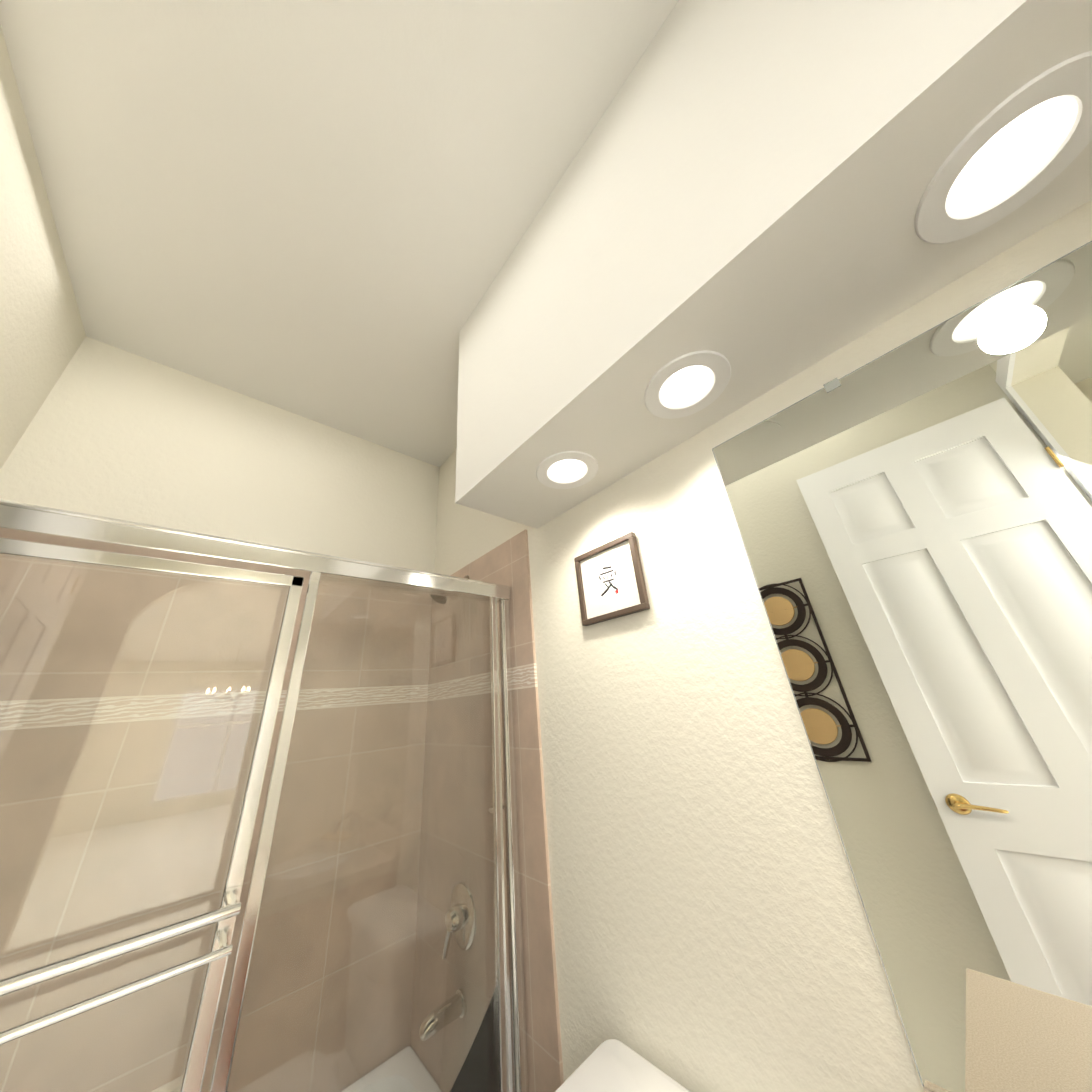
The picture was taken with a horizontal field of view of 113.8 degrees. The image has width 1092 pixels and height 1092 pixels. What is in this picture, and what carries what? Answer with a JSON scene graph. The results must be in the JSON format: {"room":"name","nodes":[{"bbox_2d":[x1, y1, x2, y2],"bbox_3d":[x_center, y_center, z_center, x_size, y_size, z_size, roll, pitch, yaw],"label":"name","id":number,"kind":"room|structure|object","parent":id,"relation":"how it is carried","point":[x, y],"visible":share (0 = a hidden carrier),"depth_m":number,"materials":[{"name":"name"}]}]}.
{"room":"bathroom","nodes":[
{"label":"bathroom","id":0,"kind":"room"},
{"bbox_2d":[0,24,85,469],"bbox_3d":[-0.952,0.086,-0.009,0.120,2.900,2.580,16,-31,-39],"label":"wall","id":1,"kind":"structure","parent":0,"point":[42,334],"depth_m":1.05,"materials":[{"name":"white paint"}]},
{"bbox_2d":[0,499,528,1091],"bbox_3d":[-0.644,0.711,0.680,1.444,1.515,0.078,16,-31,-39],"label":"shower door frame","id":2,"kind":"object","parent":1,"relation":"attached to","point":[492,1057],"visible":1,"depth_m":0.82,"materials":[{"name":"silver metal"}]},
{"bbox_2d":[0,807,492,1044],"bbox_3d":[-0.634,0.711,0.667,1.364,0.095,0.138,16,-31,-39],"label":"towel rail","id":3,"kind":"object","parent":2,"relation":"attached to","point":[226,913],"visible":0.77,"depth_m":0.56,"materials":[{"name":"silver metal"}]},
{"bbox_2d":[0,336,438,572],"bbox_3d":[-1.167,0.681,1.312,1.470,2.900,0.120,16,-31,-39],"label":"wall","id":4,"kind":"structure","parent":0,"point":[114,432],"depth_m":1.52,"materials":[{"name":"white paint"}]},
{"bbox_2d":[0,555,431,1091],"bbox_3d":[-1.091,1.028,1.107,1.450,2.090,0.010,16,-31,-39],"label":"wall tile","id":5,"kind":"structure","parent":4,"relation":"attached to","point":[184,792],"depth_m":1.15,"materials":[{"name":"beige tile"}]},
{"bbox_2d":[151,1075,182,1091],"bbox_3d":[-1.019,1.483,0.910,0.160,0.110,0.030,16,-31,-39],"label":"soap holder","id":6,"kind":"object","parent":5,"relation":"attached to","point":[169,1086],"depth_m":0.95,"materials":[{"name":"beige ceramic"}]},
{"bbox_2d":[410,529,563,1091],"bbox_3d":[-0.268,1.034,1.286,0.010,2.090,0.830,16,-31,-39],"label":"wall tiles","id":7,"kind":"structure","parent":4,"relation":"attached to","point":[506,563],"depth_m":1.28,"materials":[{"name":"beige tile"}]},
{"bbox_2d":[419,988,466,1040],"bbox_3d":[-0.317,1.441,1.093,0.135,0.060,0.060,16,-31,-39],"label":"tub spout","id":8,"kind":"object","parent":7,"relation":"attached to","point":[441,1018],"depth_m":1.08,"materials":[{"name":"silver metal"}]},
{"bbox_2d":[430,575,468,603],"bbox_3d":[-0.440,0.192,1.625,0.173,0.150,0.080,16,-31,-39],"label":"shower head","id":9,"kind":"object","parent":7,"relation":"attached to","point":[438,600],"visible":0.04,"depth_m":1.57},
{"bbox_2d":[442,882,475,958],"bbox_3d":[-0.304,1.265,1.198,0.057,0.186,0.170,16,-31,-39],"label":"tub valve","id":10,"kind":"object","parent":7,"relation":"attached to","point":[461,919],"depth_m":1.19,"materials":[{"name":"silver metal"}]},
{"bbox_2d":[0,0,678,466],"bbox_3d":[2.531,-2.552,-1.639,4.440,0.060,11.180,16,-31,-39],"label":"ceiling","id":11,"kind":"structure","parent":0,"point":[324,212],"depth_m":1.01,"materials":[{"name":"white paint"}]},
{"bbox_2d":[455,0,1091,528],"bbox_3d":[0.275,-0.734,0.957,0.350,0.830,1.440,16,-31,-39],"label":"ceiling soffit","id":12,"kind":"structure","parent":11,"relation":"attached to","point":[741,186],"depth_m":0.65,"materials":[{"name":"white paint"}]},
{"bbox_2d":[536,451,597,488],"bbox_3d":[0.059,-0.259,1.064,0.184,0.093,0.184,16,-31,-39],"label":"recessed light","id":13,"kind":"object","parent":12,"relation":"in","point":[567,470],"visible":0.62,"depth_m":1.08,"materials":[{"name":"white"}]},
{"bbox_2d":[644,350,730,418],"bbox_3d":[0.309,-0.392,0.811,0.184,0.093,0.184,16,-31,-39],"label":"recessed light","id":14,"kind":"object","parent":12,"relation":"in","point":[687,384],"visible":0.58,"depth_m":0.82,"materials":[{"name":"white"}]},
{"bbox_2d":[915,51,1091,243],"bbox_3d":[0.619,-0.556,0.497,0.184,0.093,0.184,16,-31,-39],"label":"recessed light","id":15,"kind":"object","parent":12,"relation":"in","point":[1021,146],"visible":0.79,"depth_m":0.49,"materials":[{"name":"white"}]},
{"bbox_2d":[434,199,1091,1091],"bbox_3d":[0.235,0.417,0.989,0.128,2.900,2.580,16,-31,-39],"label":"wall","id":16,"kind":"structure","parent":0,"point":[912,517],"depth_m":0.61,"materials":[{"name":"white paint"}]},
{"bbox_2d":[574,532,649,625],"bbox_3d":[0.183,0.102,1.050,0.019,0.222,0.230,16,-31,-39],"label":"picture frame","id":17,"kind":"object","parent":16,"relation":"attached to","point":[610,581],"visible":1,"depth_m":1.04,"materials":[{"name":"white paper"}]},
{"bbox_3d":[2.768,0.152,-2.819,4.440,0.060,11.180,16,-31,-39],"label":"floor","id":18,"kind":"structure","parent":0,"visible":0},
{"bbox_2d":[341,1046,439,1091],"bbox_3d":[-0.775,1.683,0.515,1.448,0.370,0.729,16,-31,-39],"label":"bathtub","id":19,"kind":"object","parent":18,"relation":"on","point":[383,1071],"depth_m":1.17,"materials":[{"name":"white ceramic"}]},
{"bbox_2d":[555,1039,689,1091],"bbox_3d":[0.046,1.260,0.234,0.742,0.788,0.468,16,-31,-39],"label":"toilet","id":20,"kind":"object","parent":18,"relation":"on","point":[612,1065],"visible":1,"depth_m":0.68,"materials":[{"name":"white ceramic"}]},
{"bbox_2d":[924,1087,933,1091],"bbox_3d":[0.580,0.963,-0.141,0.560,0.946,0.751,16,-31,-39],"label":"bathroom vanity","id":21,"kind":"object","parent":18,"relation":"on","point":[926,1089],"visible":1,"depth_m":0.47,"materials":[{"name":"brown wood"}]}
]}

